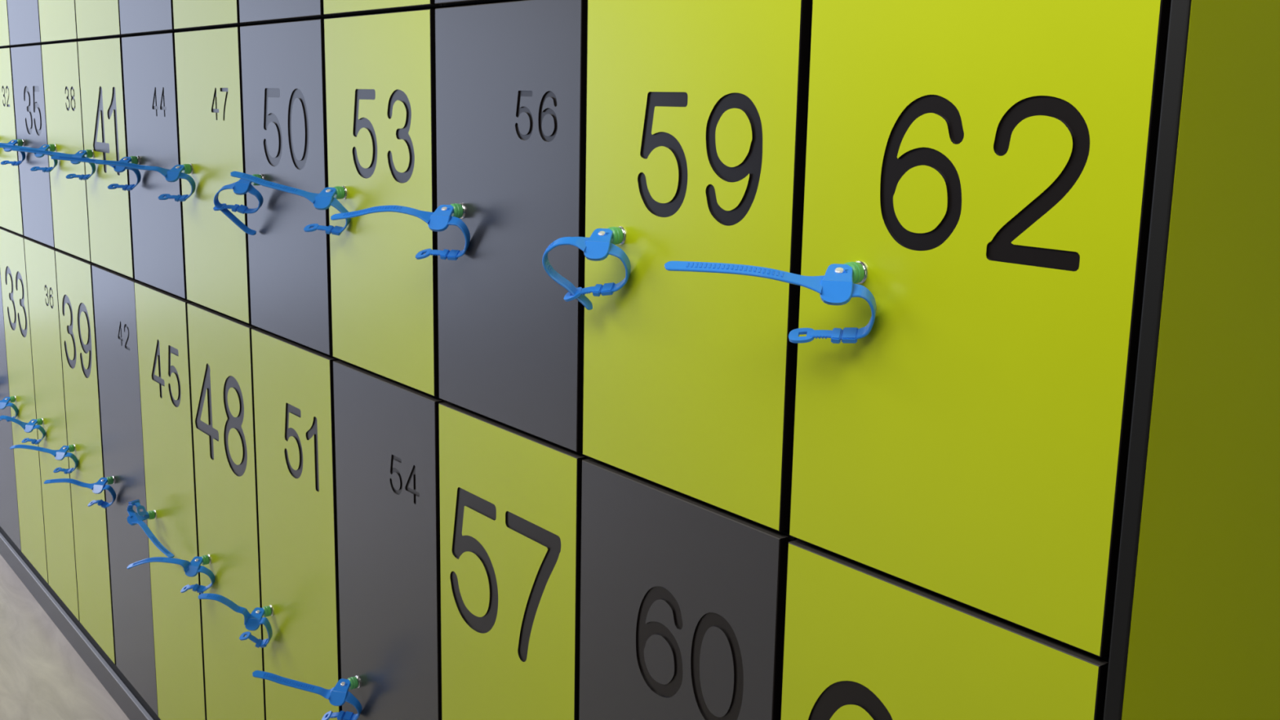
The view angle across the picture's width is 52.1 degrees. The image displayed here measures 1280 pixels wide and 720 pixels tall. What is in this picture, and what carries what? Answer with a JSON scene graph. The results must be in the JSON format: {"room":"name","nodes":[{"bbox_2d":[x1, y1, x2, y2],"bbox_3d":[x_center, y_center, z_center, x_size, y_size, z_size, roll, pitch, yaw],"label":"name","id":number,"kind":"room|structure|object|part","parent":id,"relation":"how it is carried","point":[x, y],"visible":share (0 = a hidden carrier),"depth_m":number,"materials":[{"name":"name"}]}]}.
{"room":"changing room","nodes":[
{"label":"changing room","id":0,"kind":"room"},
{"bbox_2d":[0,554,129,719],"bbox_3d":[-2.601,0.923,2.101,5.700,0.050,11.200,-7,14,-36],"label":"floor","id":1,"kind":"structure","parent":0,"point":[42,677],"depth_m":3.08,"materials":[{"name":"beige concrete"}]},
{"bbox_2d":[0,226,21,551],"bbox_3d":[-1.592,0.040,3.777,0.482,0.892,0.297,-7,14,-36],"label":"locker","id":2,"kind":"object","parent":1,"relation":"on","point":[9,513],"visible":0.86,"depth_m":3.62,"materials":[{"name":"laminate"}]},
{"bbox_2d":[0,226,48,583],"bbox_3d":[-1.412,0.090,3.542,0.482,0.892,0.297,-7,14,-36],"label":"locker","id":3,"kind":"object","parent":1,"relation":"on","point":[12,252],"visible":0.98,"depth_m":3.39,"materials":[{"name":"laminate"}]},
{"bbox_2d":[0,395,18,422],"bbox_3d":[-1.719,0.127,3.464,0.173,0.071,0.046,4,11,14],"label":"wristband","id":4,"kind":"object","parent":3,"relation":"attached to","point":[4,402],"visible":0.69,"depth_m":3.44,"materials":[{"name":"blue plastic"}]},
{"bbox_3d":[-1.661,0.136,3.456,0.034,0.054,0.064,-7,14,-36],"label":"buckle arm","id":5,"kind":"part","parent":4,"relation":"part of","materials":[{"name":"blue rubber"}]},
{"bbox_2d":[0,47,23,235],"bbox_3d":[-1.399,-0.571,3.412,0.482,0.449,0.297,-7,14,-36],"label":"locker","id":6,"kind":"object","parent":3,"relation":"on","point":[11,203],"visible":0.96,"depth_m":3.22,"materials":[{"name":"laminate"}]},
{"bbox_2d":[0,0,17,48],"bbox_3d":[-1.390,-1.015,3.325,0.482,0.449,0.297,-7,14,-36],"label":"locker","id":7,"kind":"object","parent":6,"relation":"on","point":[4,24],"visible":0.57,"depth_m":3.13,"materials":[{"name":"laminate"}]},
{"bbox_3d":[-1.577,-0.991,3.187,0.010,0.447,0.294,-7,14,-36],"label":"door","id":8,"kind":"part","parent":7,"relation":"part of","materials":[{"name":"laminate"}]},
{"bbox_2d":[23,237,79,621],"bbox_3d":[-1.232,0.140,3.308,0.482,0.892,0.297,-7,14,-36],"label":"locker","id":9,"kind":"object","parent":1,"relation":"on","point":[40,257],"visible":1,"depth_m":3.15,"materials":[{"name":"laminate"}]},
{"bbox_2d":[0,415,45,444],"bbox_3d":[-1.511,0.173,3.224,0.110,0.076,0.046,3,11,11],"label":"wristband","id":10,"kind":"object","parent":9,"relation":"attached to","point":[28,427],"visible":1,"depth_m":3.21,"materials":[{"name":"blue plastic"}]},
{"bbox_3d":[-1.486,0.182,3.225,0.035,0.054,0.066,-7,14,-36],"label":"buckle arm","id":11,"kind":"part","parent":10,"relation":"part of","materials":[{"name":"blue plastic"}]},
{"bbox_2d":[10,44,54,247],"bbox_3d":[-1.218,-0.521,3.178,0.482,0.449,0.297,-7,14,-36],"label":"locker","id":12,"kind":"object","parent":9,"relation":"on","point":[26,61],"visible":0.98,"depth_m":3.03,"materials":[{"name":"laminate"}]},
{"bbox_2d":[0,139,25,165],"bbox_3d":[-1.532,-0.492,3.103,0.174,0.062,0.045,4,12,15],"label":"wristband","id":13,"kind":"object","parent":12,"relation":"attached to","point":[19,142],"visible":0.85,"depth_m":3.09,"materials":[{"name":"blue plastic"}]},
{"bbox_3d":[-1.473,-0.484,3.094,0.034,0.048,0.059,-7,14,-36],"label":"buckle arm","id":14,"kind":"part","parent":13,"relation":"part of","materials":[{"name":"blue rubber"}]},
{"bbox_2d":[7,0,53,46],"bbox_3d":[-1.210,-0.965,3.091,0.482,0.449,0.297,-7,14,-36],"label":"locker","id":15,"kind":"object","parent":12,"relation":"on","point":[24,20],"visible":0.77,"depth_m":2.98,"materials":[{"name":"laminate"}]},
{"bbox_2d":[0,532,153,719],"bbox_3d":[-0.884,0.813,2.555,0.008,0.058,3.918,-7,14,-36],"label":"baseboard","id":16,"kind":"structure","parent":1,"relation":"attached to","point":[100,672],"depth_m":3.18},
{"bbox_2d":[0,526,160,719],"bbox_3d":[-0.695,0.771,2.700,0.474,0.090,3.905,-7,14,-36],"label":"plinth","id":17,"kind":"object","parent":1,"relation":"on","point":[77,622],"visible":0.02,"depth_m":3.12,"materials":[{"name":"grey metal"}]},
{"bbox_2d":[54,250,115,664],"bbox_3d":[-1.051,0.189,3.073,0.482,0.892,0.297,-7,14,-36],"label":"locker","id":18,"kind":"object","parent":1,"relation":"on","point":[73,273],"visible":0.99,"depth_m":2.92,"materials":[{"name":"laminate"}]},
{"bbox_2d":[9,444,78,474],"bbox_3d":[-1.360,0.226,3.001,0.168,0.070,0.045,4,12,15],"label":"wristband","id":19,"kind":"object","parent":18,"relation":"attached to","point":[60,454],"visible":1,"depth_m":2.98,"materials":[{"name":"blue plastic"}]},
{"bbox_3d":[-1.305,0.234,2.993,0.034,0.054,0.064,-7,14,-36],"label":"buckle arm","id":20,"kind":"part","parent":19,"relation":"part of","materials":[{"name":"blue plastic"}]},
{"bbox_2d":[41,41,91,262],"bbox_3d":[-1.038,-0.472,2.943,0.482,0.449,0.297,-7,14,-36],"label":"locker","id":21,"kind":"object","parent":18,"relation":"on","point":[60,61],"visible":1,"depth_m":2.79,"materials":[{"name":"laminate"}]},
{"bbox_2d":[0,143,57,172],"bbox_3d":[-1.352,-0.442,2.860,0.174,0.062,0.044,3,11,9],"label":"wristband","id":22,"kind":"object","parent":21,"relation":"attached to","point":[50,147],"visible":0.85,"depth_m":2.85,"materials":[{"name":"blue plastic"}]},
{"bbox_3d":[-1.292,-0.434,2.857,0.034,0.047,0.059,-7,14,-36],"label":"buckle arm","id":23,"kind":"part","parent":22,"relation":"part of","materials":[{"name":"blue plastic"}]},
{"bbox_2d":[38,0,88,43],"bbox_3d":[-1.029,-0.915,2.856,0.482,0.449,0.297,-7,14,-36],"label":"locker","id":24,"kind":"object","parent":21,"relation":"on","point":[58,21],"visible":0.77,"depth_m":2.75,"materials":[{"name":"laminate"}]},
{"bbox_2d":[91,264,158,715],"bbox_3d":[-0.871,0.239,2.838,0.482,0.892,0.298,-7,14,-36],"label":"locker","id":25,"kind":"object","parent":1,"relation":"on","point":[114,298],"visible":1,"depth_m":2.69,"materials":[{"name":"laminate"}]},
{"bbox_2d":[44,476,115,508],"bbox_3d":[-1.175,0.277,2.761,0.164,0.071,0.046,5,12,17],"label":"wristband","id":26,"kind":"object","parent":25,"relation":"attached to","point":[97,487],"visible":1,"depth_m":2.74,"materials":[{"name":"blue plastic"}]},
{"bbox_3d":[-1.124,0.284,2.754,0.032,0.057,0.068,-9,15,-41],"label":"buckle arm","id":27,"kind":"part","parent":26,"relation":"part of","materials":[{"name":"blue plastic"}]},
{"bbox_2d":[77,37,134,278],"bbox_3d":[-0.858,-0.422,2.709,0.482,0.449,0.297,-7,14,-36],"label":"locker","id":28,"kind":"object","parent":25,"relation":"on","point":[100,60],"visible":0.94,"depth_m":2.56,"materials":[{"name":"laminate"}]},
{"bbox_2d":[11,146,95,180],"bbox_3d":[-1.175,-0.393,2.628,0.178,0.062,0.044,3,11,8],"label":"wristband","id":29,"kind":"object","parent":28,"relation":"attached to","point":[87,153],"visible":0.95,"depth_m":2.62,"materials":[{"name":"blue plastic"}]},
{"bbox_3d":[-1.112,-0.385,2.624,0.034,0.046,0.059,-7,14,-36],"label":"buckle arm","id":30,"kind":"part","parent":29,"relation":"part of","materials":[{"name":"blue plastic"}]},
{"bbox_2d":[75,0,133,39],"bbox_3d":[-0.849,-0.866,2.622,0.482,0.449,0.297,-7,14,-36],"label":"locker","id":31,"kind":"object","parent":28,"relation":"on","point":[96,20],"visible":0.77,"depth_m":2.51,"materials":[{"name":"laminate"}]},
{"bbox_2d":[134,281,207,719],"bbox_3d":[-0.691,0.289,2.604,0.482,0.892,0.298,-7,14,-36],"label":"locker","id":32,"kind":"object","parent":1,"relation":"on","point":[162,316],"visible":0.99,"depth_m":2.45,"materials":[{"name":"laminate"}]},
{"bbox_2d":[126,499,174,557],"bbox_3d":[-0.919,0.311,2.466,0.050,0.076,0.186,-7,14,-36],"label":"wristband","id":33,"kind":"object","parent":32,"relation":"attached to","point":[134,518],"visible":1,"depth_m":2.49,"materials":[{"name":"blue plastic"}]},
{"bbox_3d":[-0.965,0.285,2.506,0.017,0.035,0.058,-7,14,-36],"label":"buckle arm","id":34,"kind":"part","parent":33,"relation":"part of","materials":[{"name":"blue plastic"}]},
{"bbox_2d":[121,32,186,298],"bbox_3d":[-0.677,-0.372,2.474,0.482,0.449,0.297,-7,14,-36],"label":"locker","id":35,"kind":"object","parent":32,"relation":"on","point":[149,67],"visible":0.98,"depth_m":2.32,"materials":[{"name":"laminate"}]},
{"bbox_2d":[50,155,141,191],"bbox_3d":[-0.993,-0.342,2.395,0.173,0.063,0.045,3,11,10],"label":"wristband","id":36,"kind":"object","parent":35,"relation":"attached to","point":[132,159],"visible":0.91,"depth_m":2.39,"materials":[{"name":"blue plastic"}]},
{"bbox_3d":[-0.933,-0.335,2.391,0.034,0.048,0.059,-7,14,-36],"label":"buckle arm","id":37,"kind":"part","parent":36,"relation":"part of","materials":[{"name":"blue plastic"}]},
{"bbox_2d":[119,0,186,35],"bbox_3d":[-0.668,-0.816,2.387,0.482,0.449,0.297,-7,14,-36],"label":"locker","id":38,"kind":"object","parent":35,"relation":"on","point":[137,17],"visible":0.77,"depth_m":2.28,"materials":[{"name":"laminate"}]},
{"bbox_2d":[186,302,266,719],"bbox_3d":[-0.510,0.338,2.370,0.482,0.892,0.297,-7,14,-36],"label":"locker","id":39,"kind":"object","parent":1,"relation":"on","point":[220,344],"visible":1,"depth_m":2.20,"materials":[{"name":"laminate"}]},
{"bbox_2d":[126,555,214,593],"bbox_3d":[-0.824,0.377,2.304,0.172,0.076,0.048,4,12,16],"label":"wristband","id":40,"kind":"object","parent":39,"relation":"attached to","point":[192,568],"visible":1,"depth_m":2.28,"materials":[{"name":"blue plastic"}]},
{"bbox_3d":[-0.769,0.382,2.296,0.035,0.056,0.068,-7,14,-36],"label":"buckle arm","id":41,"kind":"part","parent":40,"relation":"part of","materials":[{"name":"blue plastic"}]},
{"bbox_2d":[174,26,251,324],"bbox_3d":[-0.497,-0.323,2.240,0.482,0.449,0.297,-7,14,-36],"label":"locker","id":42,"kind":"object","parent":39,"relation":"on","point":[208,62],"visible":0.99,"depth_m":2.09,"materials":[{"name":"laminate"}]},
{"bbox_2d":[94,160,195,201],"bbox_3d":[-0.814,-0.296,2.169,0.172,0.066,0.044,4,11,14],"label":"wristband","id":43,"kind":"object","parent":42,"relation":"attached to","point":[173,175],"visible":1,"depth_m":2.15,"materials":[{"name":"blue plastic"}]},
{"bbox_3d":[-0.756,-0.287,2.162,0.034,0.048,0.059,-7,14,-36],"label":"buckle arm","id":44,"kind":"part","parent":43,"relation":"part of","materials":[{"name":"blue rubber"}]},
{"bbox_2d":[173,0,257,31],"bbox_3d":[-0.488,-0.766,2.152,0.482,0.449,0.297,-7,14,-36],"label":"locker","id":45,"kind":"object","parent":42,"relation":"on","point":[188,15],"visible":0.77,"depth_m":2.05,"materials":[{"name":"laminate"}]},
{"bbox_2d":[251,327,342,719],"bbox_3d":[-0.330,0.388,2.135,0.482,0.892,0.297,-7,14,-36],"label":"locker","id":46,"kind":"object","parent":1,"relation":"on","point":[293,381],"visible":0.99,"depth_m":1.95,"materials":[{"name":"laminate"}]},
{"bbox_2d":[198,593,272,648],"bbox_3d":[-0.635,0.411,2.063,0.111,0.099,0.049,1,11,-1],"label":"wristband","id":47,"kind":"object","parent":46,"relation":"attached to","point":[252,621],"visible":1,"depth_m":2.05,"materials":[{"name":"blue plastic"}]},
{"bbox_3d":[-0.597,0.428,2.069,0.030,0.060,0.052,-7,14,-36],"label":"buckle arm","id":48,"kind":"part","parent":47,"relation":"part of","materials":[{"name":"blue plastic"}]},
{"bbox_2d":[240,18,333,355],"bbox_3d":[-0.317,-0.273,2.005,0.482,0.449,0.297,-7,14,-36],"label":"locker","id":49,"kind":"object","parent":46,"relation":"on","point":[284,98],"visible":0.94,"depth_m":1.85,"materials":[{"name":"laminate"}]},
{"bbox_2d":[213,173,263,235],"bbox_3d":[-0.590,-0.228,1.926,0.057,0.091,0.076,-7,14,-36],"label":"wristband","id":50,"kind":"object","parent":49,"relation":"attached to","point":[241,187],"visible":0.92,"depth_m":1.93,"materials":[{"name":"blue plastic"}]},
{"bbox_3d":[-0.582,-0.237,1.923,0.068,0.045,0.030,9,14,36],"label":"buckle arm","id":51,"kind":"part","parent":50,"relation":"part of","materials":[{"name":"blue rubber"}]},
{"bbox_2d":[239,0,341,24],"bbox_3d":[-0.308,-0.716,1.918,0.482,0.449,0.297,-7,14,-36],"label":"locker","id":52,"kind":"object","parent":49,"relation":"on","point":[251,11],"visible":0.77,"depth_m":1.82,"materials":[{"name":"laminate"}]},
{"bbox_2d":[333,360,447,719],"bbox_3d":[-0.149,0.438,1.901,0.482,0.892,0.297,-7,14,-36],"label":"locker","id":53,"kind":"object","parent":1,"relation":"on","point":[387,430],"visible":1,"depth_m":1.71,"materials":[{"name":"laminate"}]},
{"bbox_2d":[252,670,362,719],"bbox_3d":[-0.461,0.473,1.831,0.152,0.080,0.048,4,11,13],"label":"wristband","id":54,"kind":"object","parent":53,"relation":"attached to","point":[337,695],"visible":1,"depth_m":1.81,"materials":[{"name":"blue plastic"}]},
{"bbox_3d":[-0.409,0.480,1.827,0.032,0.053,0.056,-7,14,-36],"label":"buckle arm","id":55,"kind":"part","parent":54,"relation":"part of","materials":[{"name":"blue plastic"}]},
{"bbox_2d":[324,8,439,396],"bbox_3d":[-0.136,-0.223,1.771,0.482,0.449,0.297,-7,14,-36],"label":"locker","id":56,"kind":"object","parent":53,"relation":"on","point":[380,68],"visible":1,"depth_m":1.61,"materials":[{"name":"laminate"}]},
{"bbox_2d":[230,171,351,235],"bbox_3d":[-0.450,-0.203,1.698,0.153,0.080,0.044,3,11,11],"label":"wristband","id":57,"kind":"object","parent":56,"relation":"attached to","point":[328,197],"visible":0.98,"depth_m":1.68,"materials":[{"name":"blue plastic"}]},
{"bbox_3d":[-0.397,-0.188,1.698,0.033,0.048,0.051,-7,14,-36],"label":"buckle arm","id":58,"kind":"part","parent":57,"relation":"part of","materials":[{"name":"blue rubber"}]},
{"bbox_2d":[323,0,453,17],"bbox_3d":[-0.128,-0.667,1.683,0.482,0.449,0.297,-7,14,-36],"label":"locker","id":59,"kind":"object","parent":56,"relation":"on","point":[343,8],"visible":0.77,"depth_m":1.60,"materials":[{"name":"laminate"}]},
{"bbox_2d":[439,401,591,719],"bbox_3d":[0.031,0.487,1.666,0.482,0.892,0.297,-7,14,-36],"label":"locker","id":60,"kind":"object","parent":1,"relation":"on","point":[511,497],"visible":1,"depth_m":1.46,"materials":[{"name":"laminate"}]},
{"bbox_2d":[435,0,587,452],"bbox_3d":[0.044,-0.173,1.536,0.482,0.449,0.297,-7,14,-36],"label":"locker","id":61,"kind":"object","parent":60,"relation":"on","point":[511,77],"visible":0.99,"depth_m":1.37,"materials":[{"name":"laminate"}]},
{"bbox_2d":[330,203,470,260],"bbox_3d":[-0.268,-0.143,1.460,0.163,0.064,0.044,3,11,11],"label":"wristband","id":62,"kind":"object","parent":61,"relation":"attached to","point":[445,215],"visible":1,"depth_m":1.44,"materials":[{"name":"blue plastic"}]},
{"bbox_3d":[-0.211,-0.137,1.456,0.033,0.048,0.055,-7,14,-36],"label":"buckle arm","id":63,"kind":"part","parent":62,"relation":"part of","materials":[{"name":"blue rubber"}]},
{"bbox_2d":[435,0,524,6],"bbox_3d":[0.053,-0.617,1.449,0.482,0.449,0.297,-7,14,-36],"label":"locker","id":64,"kind":"object","parent":61,"relation":"on","point":[446,2],"visible":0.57,"depth_m":1.43,"materials":[{"name":"laminate"}]},
{"bbox_3d":[-0.134,-0.593,1.310,0.010,0.447,0.290,-7,14,-36],"label":"door","id":65,"kind":"part","parent":64,"relation":"part of","materials":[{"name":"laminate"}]},
{"bbox_2d":[578,457,796,719],"bbox_3d":[0.211,0.537,1.432,0.482,0.892,0.297,-7,14,-36],"label":"locker","id":66,"kind":"object","parent":1,"relation":"on","point":[683,597],"visible":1,"depth_m":1.22,"materials":[{"name":"laminate"}]},
{"bbox_2d":[582,0,813,531],"bbox_3d":[0.224,-0.124,1.302,0.482,0.449,0.297,-7,14,-36],"label":"locker","id":67,"kind":"object","parent":66,"relation":"on","point":[697,110],"visible":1,"depth_m":1.14,"materials":[{"name":"laminate"}]},
{"bbox_2d":[542,226,631,310],"bbox_3d":[-0.049,-0.084,1.223,0.083,0.081,0.046,6,12,24],"label":"wristband","id":68,"kind":"object","parent":67,"relation":"attached to","point":[602,242],"visible":1,"depth_m":1.21,"materials":[{"name":"blue plastic"}]},
{"bbox_3d":[-0.032,-0.085,1.224,0.033,0.053,0.056,-7,14,-36],"label":"buckle arm","id":69,"kind":"part","parent":68,"relation":"part of","materials":[{"name":"blue rubber"}]},
{"bbox_2d":[781,537,1109,719],"bbox_3d":[0.392,0.587,1.197,0.482,0.892,0.298,-7,14,-36],"label":"locker","id":70,"kind":"object","parent":1,"relation":"on","point":[862,642],"visible":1,"depth_m":0.99,"materials":[{"name":"laminate"}]},
{"bbox_2d":[789,0,1171,657],"bbox_3d":[0.405,-0.074,1.067,0.482,0.449,0.298,-7,14,-36],"label":"locker","id":71,"kind":"object","parent":70,"relation":"on","point":[987,167],"visible":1,"depth_m":0.90,"materials":[{"name":"laminate"}]},
{"bbox_2d":[664,261,876,343],"bbox_3d":[0.098,-0.043,0.987,0.159,0.063,0.044,4,11,12],"label":"wristband","id":72,"kind":"object","parent":71,"relation":"attached to","point":[837,286],"visible":1,"depth_m":0.97,"materials":[{"name":"blue plastic"}]},
{"bbox_3d":[0.154,-0.037,0.982,0.033,0.047,0.052,-7,14,-36],"label":"buckle arm","id":73,"kind":"part","parent":72,"relation":"part of","materials":[{"name":"blue rubber"}]},
{"bbox_2d":[1103,0,1279,719],"bbox_3d":[0.501,0.207,0.995,0.490,1.901,0.012,-7,14,-36],"label":"end panel","id":74,"kind":"object","parent":1,"relation":"on","point":[1195,635],"visible":1,"depth_m":0.84,"materials":[{"name":"laminate"}]}
]}

